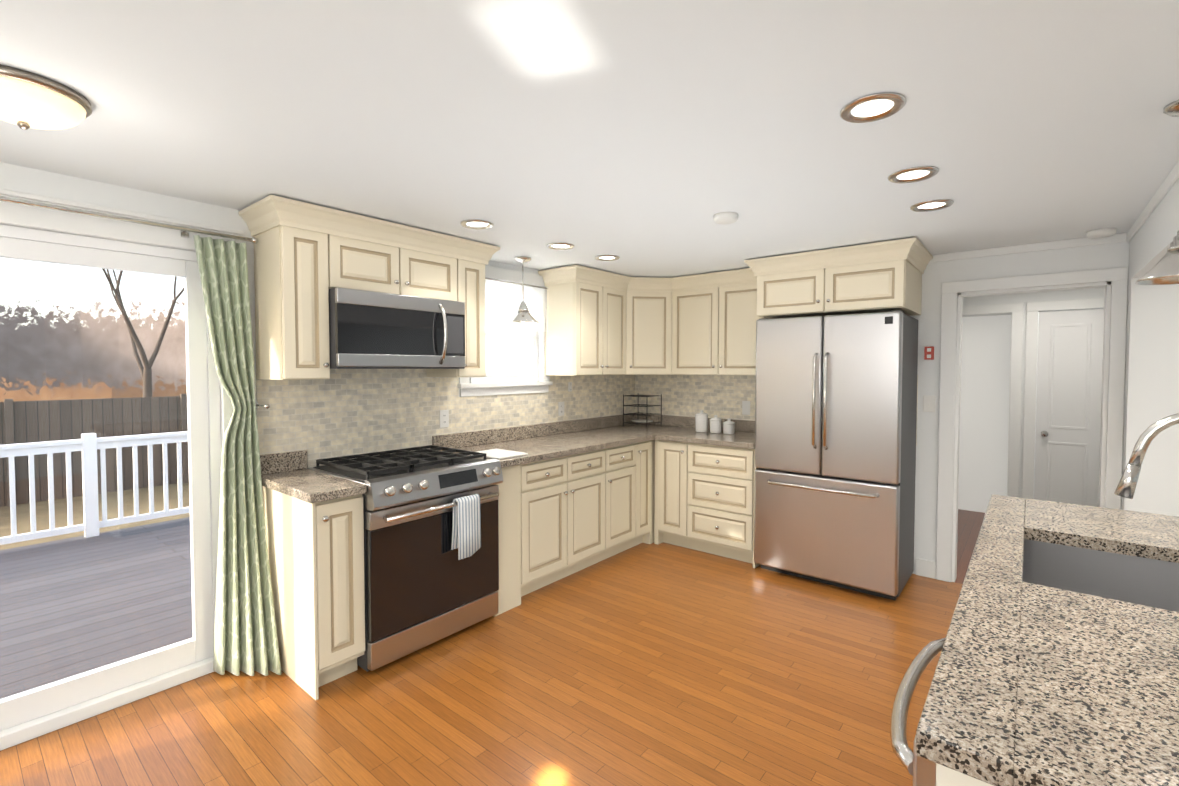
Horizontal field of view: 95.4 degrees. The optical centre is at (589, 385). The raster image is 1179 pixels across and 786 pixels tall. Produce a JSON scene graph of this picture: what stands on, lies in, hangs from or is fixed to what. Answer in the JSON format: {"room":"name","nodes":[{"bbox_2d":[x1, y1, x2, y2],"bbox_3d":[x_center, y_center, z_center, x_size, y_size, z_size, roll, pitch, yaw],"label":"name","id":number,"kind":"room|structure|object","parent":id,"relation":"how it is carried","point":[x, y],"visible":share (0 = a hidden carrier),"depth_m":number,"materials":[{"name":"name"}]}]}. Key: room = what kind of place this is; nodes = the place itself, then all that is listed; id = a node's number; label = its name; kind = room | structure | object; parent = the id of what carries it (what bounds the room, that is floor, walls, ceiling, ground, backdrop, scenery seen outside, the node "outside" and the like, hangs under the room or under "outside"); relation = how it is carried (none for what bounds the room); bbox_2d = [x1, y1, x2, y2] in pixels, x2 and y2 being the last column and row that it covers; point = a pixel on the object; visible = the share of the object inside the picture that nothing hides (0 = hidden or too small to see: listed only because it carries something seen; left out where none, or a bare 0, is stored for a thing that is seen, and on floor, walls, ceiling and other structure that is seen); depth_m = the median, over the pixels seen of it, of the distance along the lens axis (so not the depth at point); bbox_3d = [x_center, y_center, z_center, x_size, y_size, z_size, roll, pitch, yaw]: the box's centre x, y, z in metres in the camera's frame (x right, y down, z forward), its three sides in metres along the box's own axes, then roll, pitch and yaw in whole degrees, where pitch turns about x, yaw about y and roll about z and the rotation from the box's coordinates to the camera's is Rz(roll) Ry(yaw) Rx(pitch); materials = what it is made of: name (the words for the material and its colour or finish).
{"room":"kitchen","nodes":[
{"label":"kitchen","id":0,"kind":"room"},
{"bbox_2d":[0,162,540,451],"bbox_3d":[-1.564,0.242,2.973,0.160,2.230,6.370,2,2,39],"label":"wall","id":1,"kind":"structure","parent":0,"point":[38,182],"depth_m":2.33,"materials":[{"name":"white paint"}]},
{"bbox_2d":[0,189,242,750],"bbox_3d":[-2.392,0.328,1.940,0.180,2.125,2.080,2,2,39],"label":"door frame","id":2,"kind":"structure","parent":1,"relation":"attached to","point":[29,714],"depth_m":2.34,"materials":[{"name":"white plastic"}]},
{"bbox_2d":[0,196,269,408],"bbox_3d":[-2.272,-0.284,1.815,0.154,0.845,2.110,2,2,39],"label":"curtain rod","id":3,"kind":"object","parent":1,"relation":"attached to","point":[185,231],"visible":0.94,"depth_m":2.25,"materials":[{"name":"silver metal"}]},
{"bbox_2d":[193,235,280,675],"bbox_3d":[-1.640,0.339,2.492,0.287,2.044,0.251,2,2,39],"label":"curtain","id":4,"kind":"object","parent":3,"relation":"hanging from","point":[245,638],"visible":1,"depth_m":2.55,"materials":[{"name":"green fabric"}]},
{"bbox_2d":[250,199,333,379],"bbox_3d":[-1.477,-0.442,2.661,0.340,0.818,0.217,2,2,39],"label":"upper cabinet","id":5,"kind":"object","parent":1,"relation":"attached to","point":[307,256],"depth_m":2.55,"materials":[{"name":"beige wood"}]},
{"bbox_2d":[334,211,461,301],"bbox_3d":[-1.164,-0.679,3.033,0.340,0.368,0.765,2,2,39],"label":"upper cabinet","id":6,"kind":"object","parent":1,"relation":"attached to","point":[375,255],"depth_m":2.89,"materials":[{"name":"beige wood"}]},
{"bbox_2d":[329,287,464,368],"bbox_3d":[-1.112,-0.293,3.001,0.468,0.394,0.759,2,2,39],"label":"microwave","id":7,"kind":"object","parent":6,"relation":"attached to","point":[372,330],"visible":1,"depth_m":2.83,"materials":[{"name":"silver metal"}]},
{"bbox_2d":[440,410,448,427],"bbox_3d":[-0.964,0.219,3.560,0.006,0.115,0.070,2,2,39],"label":"electrical outlet","id":8,"kind":"object","parent":1,"relation":"attached to","point":[444,418],"visible":1,"depth_m":3.56,"materials":[{"name":"white plastic"}]},
{"bbox_2d":[256,369,635,467],"bbox_3d":[-0.614,0.137,3.993,0.005,0.545,3.342,2,2,39],"label":"backsplash","id":9,"kind":"structure","parent":1,"relation":"attached to","point":[342,412],"depth_m":3.28,"materials":[{"name":"beige tile"}]},
{"bbox_2d":[426,239,489,376],"bbox_3d":[-0.853,-0.466,3.417,0.340,0.818,0.214,2,2,39],"label":"upper cabinet","id":10,"kind":"object","parent":1,"relation":"attached to","point":[475,256],"depth_m":3.32,"materials":[{"name":"beige wood"}]},
{"bbox_2d":[469,329,537,382],"bbox_3d":[-0.665,-0.401,4.020,0.110,0.748,0.718,2,2,39],"label":"kitchen window","id":11,"kind":"structure","parent":1,"relation":"in","point":[498,379],"depth_m":4.10,"materials":[{"name":"white plastic"}]},
{"bbox_2d":[485,277,547,376],"bbox_3d":[-0.616,-0.419,3.954,0.094,0.700,0.802,2,2,39],"label":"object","id":12,"kind":"structure","parent":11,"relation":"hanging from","point":[509,349],"depth_m":4.00,"materials":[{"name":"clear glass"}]},
{"bbox_2d":[457,265,552,396],"bbox_3d":[-0.598,-0.397,3.965,0.044,0.925,0.900,2,2,39],"label":"window frame","id":13,"kind":"structure","parent":1,"relation":"attached to","point":[467,389],"depth_m":3.98,"materials":[{"name":"white"}]},
{"bbox_2d":[432,413,635,448],"bbox_3d":[-0.283,0.347,4.386,0.020,0.099,2.318,2,2,39],"label":"backsplash","id":14,"kind":"structure","parent":1,"relation":"attached to","point":[482,437],"depth_m":4.10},
{"bbox_2d":[558,402,563,415],"bbox_3d":[-0.233,0.191,4.447,0.006,0.115,0.070,2,2,39],"label":"electrical outlet","id":15,"kind":"object","parent":1,"relation":"attached to","point":[560,408],"visible":1,"depth_m":4.44,"materials":[{"name":"white plastic"}]},
{"bbox_2d":[568,382,571,391],"bbox_3d":[-0.163,0.008,4.526,0.006,0.080,0.045,2,2,39],"label":"light switch","id":16,"kind":"object","parent":1,"relation":"attached to","point":[569,386],"visible":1,"depth_m":4.52,"materials":[{"name":"white plastic"}]},
{"bbox_2d":[542,265,625,375],"bbox_3d":[-0.023,-0.498,4.424,0.340,0.818,0.665,2,2,39],"label":"upper cabinet","id":17,"kind":"object","parent":1,"relation":"attached to","point":[600,322],"depth_m":4.20,"materials":[{"name":"beige wood"}]},
{"bbox_2d":[0,509,984,785],"bbox_3d":[0.872,1.402,2.537,4.200,0.060,8.500,2,2,39],"label":"floor","id":18,"kind":"structure","parent":0,"point":[653,664],"depth_m":2.33,"materials":[{"name":"brown wood"}]},
{"bbox_2d":[262,485,364,699],"bbox_3d":[-1.364,0.932,2.622,0.620,0.872,0.234,2,2,39],"label":"base cabinet","id":19,"kind":"object","parent":18,"relation":"on","point":[316,552],"depth_m":2.44,"materials":[{"name":"beige wood"}]},
{"bbox_2d":[261,469,366,504],"bbox_3d":[-1.360,0.474,2.592,0.645,0.040,0.252,2,2,39],"label":"countertop","id":20,"kind":"structure","parent":19,"relation":"on","point":[311,487],"depth_m":2.49,"materials":[{"name":"beige stone"}]},
{"bbox_2d":[307,445,502,671],"bbox_3d":[-0.996,0.876,2.978,0.721,0.962,0.784,2,2,39],"label":"stove","id":21,"kind":"object","parent":18,"relation":"on","point":[424,586],"visible":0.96,"depth_m":2.73,"materials":[{"name":"silver metal"}]},
{"bbox_2d":[451,494,480,559],"bbox_3d":[-0.656,0.743,2.854,0.072,0.317,0.145,2,2,39],"label":"hanging towel","id":22,"kind":"object","parent":21,"relation":"hanging from","point":[466,532],"visible":0.96,"depth_m":2.82,"materials":[{"name":"white fabric"}]},
{"bbox_2d":[493,465,519,616],"bbox_3d":[-0.725,0.908,3.403,0.612,0.872,0.212,2,2,39],"label":"base cabinet","id":23,"kind":"object","parent":18,"relation":"on","point":[509,489],"depth_m":3.22,"materials":[{"name":"beige wood"}]},
{"bbox_2d":[520,449,607,604],"bbox_3d":[-0.387,0.895,3.806,0.620,0.872,0.840,2,2,39],"label":"base cabinet","id":24,"kind":"object","parent":18,"relation":"on","point":[575,496],"depth_m":3.57,"materials":[{"name":"beige wood"}]},
{"bbox_2d":[438,425,683,468],"bbox_3d":[-0.042,0.423,4.190,0.645,0.040,2.318,2,2,39],"label":"countertop","id":25,"kind":"structure","parent":24,"relation":"on","point":[588,440],"depth_m":3.91,"materials":[{"name":"beige stone"}]},
{"bbox_2d":[477,449,527,459],"bbox_3d":[-0.573,0.424,3.348,0.300,0.011,0.240,2,2,39],"label":"cutting board","id":26,"kind":"object","parent":25,"relation":"on","point":[498,454],"visible":0.81,"depth_m":3.32,"materials":[{"name":"white plastic"}]},
{"bbox_2d":[623,393,661,428],"bbox_3d":[0.491,0.228,4.979,0.267,0.300,0.248,2,2,39],"label":"shelf","id":27,"kind":"object","parent":25,"relation":"on","point":[643,421],"visible":1,"depth_m":4.98,"materials":[{"name":"black metal"}]},
{"bbox_2d":[608,441,639,557],"bbox_3d":[0.004,0.880,4.280,0.620,0.872,0.390,2,2,39],"label":"base cabinet","id":28,"kind":"object","parent":18,"relation":"on","point":[623,461],"depth_m":4.12,"materials":[{"name":"beige wood"}]},
{"bbox_2d":[640,441,651,543],"bbox_3d":[0.201,0.872,4.519,0.620,0.872,0.230,2,2,39],"label":"base cabinet","id":29,"kind":"object","parent":18,"relation":"on","point":[645,446],"depth_m":4.36,"materials":[{"name":"beige wood"}]},
{"bbox_2d":[660,441,687,547],"bbox_3d":[0.849,0.870,4.572,0.305,0.872,0.620,2,2,39],"label":"base cabinet","id":30,"kind":"object","parent":18,"relation":"on","point":[673,454],"depth_m":4.32,"materials":[{"name":"beige wood"}]},
{"bbox_2d":[688,445,759,567],"bbox_3d":[1.181,0.879,4.298,0.558,0.872,0.620,2,2,39],"label":"base cabinet","id":31,"kind":"object","parent":18,"relation":"on","point":[721,479],"depth_m":4.06,"materials":[{"name":"beige wood"}]},
{"bbox_2d":[656,429,754,448],"bbox_3d":[1.064,0.418,4.364,0.841,0.040,0.645,2,2,39],"label":"countertop","id":32,"kind":"structure","parent":31,"relation":"on","point":[737,440],"depth_m":4.20,"materials":[{"name":"beige stone"}]},
{"bbox_2d":[695,410,707,431],"bbox_3d":[0.954,0.299,4.574,0.112,0.183,0.106,2,2,39],"label":"canister","id":33,"kind":"object","parent":32,"relation":"on","point":[701,421],"visible":1,"depth_m":4.53,"materials":[{"name":"white ceramic"}]},
{"bbox_2d":[709,415,721,432],"bbox_3d":[1.057,0.319,4.502,0.102,0.148,0.096,2,2,39],"label":"canister","id":34,"kind":"object","parent":32,"relation":"on","point":[715,424],"visible":1,"depth_m":4.46,"materials":[{"name":"white ceramic"}]},
{"bbox_2d":[722,419,734,433],"bbox_3d":[1.152,0.332,4.437,0.102,0.126,0.096,2,2,39],"label":"canister","id":35,"kind":"object","parent":32,"relation":"on","point":[729,426],"visible":1,"depth_m":4.40,"materials":[{"name":"white ceramic"}]},
{"bbox_2d":[754,310,917,599],"bbox_3d":[1.711,0.428,3.760,0.906,1.808,0.698,2,2,39],"label":"fridge","id":36,"kind":"object","parent":18,"relation":"on","point":[835,432],"visible":0.98,"depth_m":3.49,"materials":[{"name":"silver metal"}]},
{"bbox_2d":[890,638,945,785],"bbox_3d":[0.914,0.989,0.911,0.693,0.868,0.595,2,2,39],"label":"dishwasher","id":37,"kind":"object","parent":18,"relation":"on","point":[921,770],"visible":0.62,"depth_m":0.98,"materials":[{"name":"silver metal"}]},
{"bbox_2d":[960,778,979,785],"bbox_3d":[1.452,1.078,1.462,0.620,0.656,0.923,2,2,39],"label":"base cabinet","id":38,"kind":"object","parent":18,"relation":"on","point":[963,781],"depth_m":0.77,"materials":[{"name":"beige wood"}]},
{"bbox_2d":[916,494,1178,785],"bbox_3d":[1.303,0.513,1.385,0.515,0.040,1.945,2,2,39],"label":"countertop","id":39,"kind":"structure","parent":38,"relation":"on","point":[1033,683],"depth_m":0.95,"materials":[{"name":"beige stone"}]},
{"bbox_2d":[1024,534,1178,609],"bbox_3d":[1.438,0.625,1.462,0.420,0.213,0.620,2,2,39],"label":"sink","id":40,"kind":"object","parent":39,"relation":"in","point":[1134,575],"depth_m":1.70,"materials":[{"name":"grey metal"}]},
{"bbox_2d":[1168,515,1178,525],"bbox_3d":[1.679,0.522,1.075,0.460,0.040,1.945,2,2,39],"label":"countertop","id":41,"kind":"structure","parent":38,"relation":"on","point":[1174,518],"depth_m":1.91,"materials":[{"name":"beige stone"}]},
{"bbox_2d":[1114,413,1178,498],"bbox_3d":[1.580,0.277,1.394,0.314,0.431,0.109,2,2,39],"label":"faucet","id":42,"kind":"object","parent":41,"relation":"on","point":[1126,486],"visible":1,"depth_m":1.44,"materials":[{"name":"silver metal"}]},
{"bbox_2d":[0,0,1178,277],"bbox_3d":[1.929,-0.877,1.515,7.360,0.100,8.620,2,2,39],"label":"ceiling","id":43,"kind":"structure","parent":0,"point":[646,138],"depth_m":1.65,"materials":[{"name":"white paint"}]},
{"bbox_2d":[0,65,91,129],"bbox_3d":[-1.578,-0.770,1.493,0.286,0.111,0.286,2,2,39],"label":"flush ceiling light","id":44,"kind":"object","parent":43,"relation":"attached to","point":[28,100],"visible":1,"depth_m":1.46,"materials":[{"name":"white glass"}]},
{"bbox_2d":[460,219,493,228],"bbox_3d":[-0.603,-0.865,2.877,0.176,0.009,0.176,2,2,39],"label":"recessed light","id":45,"kind":"object","parent":43,"relation":"in","point":[476,224],"visible":0.98,"depth_m":2.86,"materials":[{"name":"white glass"}]},
{"bbox_2d":[507,256,538,323],"bbox_3d":[-0.468,-0.671,3.771,0.224,0.454,0.224,2,2,39],"label":"pendant light","id":46,"kind":"object","parent":43,"relation":"hanging from","point":[522,315],"depth_m":3.74,"materials":[{"name":"silver metal"}]},
{"bbox_2d":[547,242,573,249],"bbox_3d":[-0.183,-0.881,3.386,0.176,0.009,0.176,2,2,39],"label":"recessed light","id":47,"kind":"object","parent":43,"relation":"in","point":[560,246],"visible":1,"depth_m":3.37,"materials":[{"name":"silver metal"}]},
{"bbox_2d":[595,255,619,260],"bbox_3d":[0.123,-0.893,3.743,0.176,0.009,0.176,2,2,39],"label":"recessed light","id":48,"kind":"object","parent":43,"relation":"in","point":[607,257],"visible":0.98,"depth_m":3.74,"materials":[{"name":"silver metal"}]},
{"bbox_2d":[713,212,737,223],"bbox_3d":[0.691,-0.848,2.718,0.124,0.034,0.124,2,2,39],"label":"smoke detector","id":49,"kind":"object","parent":43,"relation":"attached to","point":[725,218],"visible":1,"depth_m":2.68,"materials":[{"name":"white plastic"}]},
{"bbox_2d":[840,92,905,122],"bbox_3d":[0.842,-0.824,1.596,0.176,0.009,0.176,2,2,39],"label":"recessed light","id":50,"kind":"object","parent":43,"relation":"in","point":[872,107],"visible":1,"depth_m":1.59,"materials":[{"name":"silver metal"}]},
{"bbox_2d":[888,166,938,183],"bbox_3d":[1.293,-0.842,2.144,0.176,0.009,0.176,2,2,39],"label":"recessed light","id":51,"kind":"object","parent":43,"relation":"in","point":[913,174],"visible":0.98,"depth_m":2.14,"materials":[{"name":"silver metal"}]},
{"bbox_2d":[910,199,953,211],"bbox_3d":[1.624,-0.855,2.545,0.176,0.009,0.176,2,2,39],"label":"recessed light","id":52,"kind":"object","parent":43,"relation":"in","point":[931,205],"visible":1,"depth_m":2.54,"materials":[{"name":"white glass"}]},
{"bbox_2d":[1086,228,1116,238],"bbox_3d":[2.885,-0.857,3.022,0.124,0.034,0.124,2,2,39],"label":"smoke detector","id":53,"kind":"object","parent":43,"relation":"attached to","point":[1100,233],"visible":1,"depth_m":2.99,"materials":[{"name":"white plastic"}]},
{"bbox_2d":[1135,100,1178,284],"bbox_3d":[1.761,-0.571,1.572,0.214,0.514,0.214,2,2,39],"label":"light","id":54,"kind":"object","parent":43,"relation":"hanging from","point":[1164,270],"visible":1,"depth_m":1.58,"materials":[{"name":"silver metal"}]},
{"bbox_2d":[958,314,1011,512],"bbox_3d":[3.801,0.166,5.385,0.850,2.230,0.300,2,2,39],"label":"door","id":55,"kind":"structure","parent":0,"point":[984,405],"depth_m":5.39,"materials":[{"name":"grey wood"}]},
{"bbox_2d":[910,241,1128,581],"bbox_3d":[1.889,0.204,4.175,3.640,2.230,0.120,2,2,39],"label":"wall","id":56,"kind":"structure","parent":0,"point":[935,275],"depth_m":3.68,"materials":[{"name":"white paint"}]},
{"bbox_2d":[626,277,673,374],"bbox_3d":[0.511,-0.507,4.596,0.290,0.815,0.289,2,2,39],"label":"upper cabinet","id":57,"kind":"object","parent":56,"relation":"attached to","point":[649,300],"depth_m":4.59,"materials":[{"name":"beige wood"}]},
{"bbox_2d":[636,413,754,432],"bbox_3d":[1.023,0.334,4.801,1.464,0.099,0.020,2,2,39],"label":"backsplash","id":58,"kind":"structure","parent":56,"relation":"attached to","point":[688,422],"depth_m":4.90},
{"bbox_2d":[674,269,755,374],"bbox_3d":[1.149,-0.499,4.463,0.873,0.818,0.340,2,2,39],"label":"upper cabinet","id":59,"kind":"object","parent":56,"relation":"attached to","point":[715,325],"depth_m":4.34,"materials":[{"name":"beige wood"}]},
{"bbox_2d":[742,401,749,414],"bbox_3d":[1.329,0.187,4.548,0.070,0.115,0.006,2,2,39],"label":"electrical outlet","id":60,"kind":"object","parent":56,"relation":"attached to","point":[745,407],"visible":1,"depth_m":4.54,"materials":[{"name":"white plastic"}]},
{"bbox_2d":[636,375,917,444],"bbox_3d":[1.383,0.146,4.509,2.370,0.495,0.006,2,2,39],"label":"backsplash","id":61,"kind":"structure","parent":56,"relation":"attached to","point":[722,396],"depth_m":4.83,"materials":[{"name":"beige tile"}]},
{"bbox_2d":[754,238,925,320],"bbox_3d":[1.747,-0.690,3.769,0.924,0.393,0.640,2,2,39],"label":"upper cabinet","id":62,"kind":"object","parent":56,"relation":"attached to","point":[886,276],"depth_m":3.48,"materials":[{"name":"beige wood"}]},
{"bbox_2d":[923,395,934,411],"bbox_3d":[2.349,0.124,3.707,0.070,0.115,0.011,2,2,39],"label":"light switch","id":63,"kind":"object","parent":56,"relation":"attached to","point":[928,403],"visible":1,"depth_m":3.71,"materials":[{"name":"white plastic"}]},
{"bbox_2d":[924,346,933,359],"bbox_3d":[2.342,-0.226,3.696,0.055,0.090,0.021,2,2,39],"label":"fire alarm","id":64,"kind":"object","parent":56,"relation":"attached to","point":[928,353],"visible":1,"depth_m":3.69,"materials":[{"name":"red plastic"}]},
{"bbox_2d":[916,233,1128,581],"bbox_3d":[2.731,0.227,3.467,1.018,2.230,0.142,2,2,39],"label":"door frame","id":65,"kind":"structure","parent":56,"relation":"attached to","point":[1112,303],"depth_m":3.61,"materials":[{"name":"white wood"}]},
{"bbox_2d":[962,287,1104,497],"bbox_3d":[3.635,0.170,5.262,2.550,2.230,0.100,2,2,39],"label":"wall","id":66,"kind":"structure","parent":0,"point":[1088,293],"depth_m":4.89,"materials":[{"name":"white paint"}]},
{"bbox_2d":[1034,309,1103,506],"bbox_3d":[4.213,0.317,4.718,0.436,1.960,0.103,2,2,39],"label":"closet door","id":67,"kind":"structure","parent":66,"relation":"in","point":[1068,400],"depth_m":4.72,"materials":[{"name":"white paint"}]},
{"bbox_2d":[1121,238,1178,516],"bbox_3d":[3.133,0.242,2.988,0.210,2.230,0.130,2,2,39],"label":"wall pillar","id":68,"kind":"structure","parent":0,"point":[1152,372],"depth_m":2.94,"materials":[{"name":"white paint"}]},
{"bbox_2d":[1127,160,1178,277],"bbox_3d":[1.220,-0.662,0.647,0.222,0.275,6.130,2,2,39],"label":"header beam","id":69,"kind":"structure","parent":0,"point":[1153,231],"depth_m":2.39,"materials":[{"name":"white paint"}]},
{"label":"outside","id":70,"kind":"structure","parent":0,"visible":0},
{"bbox_2d":[0,483,189,549],"bbox_3d":[-27.871,1.071,41.859,89.830,0.200,150.000,2,2,39],"label":"lawn","id":71,"kind":"structure","parent":70,"point":[159,491],"depth_m":8.59,"materials":[{"name":"plant"}]},
{"bbox_2d":[0,349,186,401],"bbox_3d":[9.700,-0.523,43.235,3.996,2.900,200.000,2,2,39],"label":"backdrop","id":72,"kind":"object","parent":71,"relation":"on","point":[60,393],"depth_m":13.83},
{"bbox_2d":[0,289,186,397],"bbox_3d":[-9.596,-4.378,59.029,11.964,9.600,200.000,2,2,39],"label":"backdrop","id":73,"kind":"object","parent":71,"relation":"on","point":[43,343],"depth_m":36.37,"materials":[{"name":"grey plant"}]},
{"bbox_2d":[0,394,188,506],"bbox_3d":[-5.749,1.065,10.613,4.300,1.800,70.050,2,2,39],"label":"fence","id":74,"kind":"object","parent":71,"relation":"on","point":[22,480],"depth_m":9.73,"materials":[{"name":"grey wood"}]},
{"bbox_2d":[0,517,192,698],"bbox_3d":[-2.738,1.825,4.945,4.085,0.640,13.000,2,2,39],"label":"deck","id":75,"kind":"object","parent":71,"relation":"on","point":[128,585],"depth_m":3.83,"materials":[{"name":"grey wood"}]},
{"bbox_2d":[0,431,189,544],"bbox_3d":[-4.265,0.957,6.151,0.100,1.020,13.060,2,2,39],"label":"railing","id":76,"kind":"object","parent":75,"relation":"on","point":[92,472],"depth_m":5.29,"materials":[{"name":"white wood"}]},
{"bbox_2d":[102,269,183,396],"bbox_3d":[-10.810,-1.604,12.848,4.462,7.202,4.239,2,2,39],"label":"tree","id":77,"kind":"object","parent":71,"relation":"on","point":[146,374],"depth_m":12.59,"materials":[{"name":"brown plant"}]}
]}

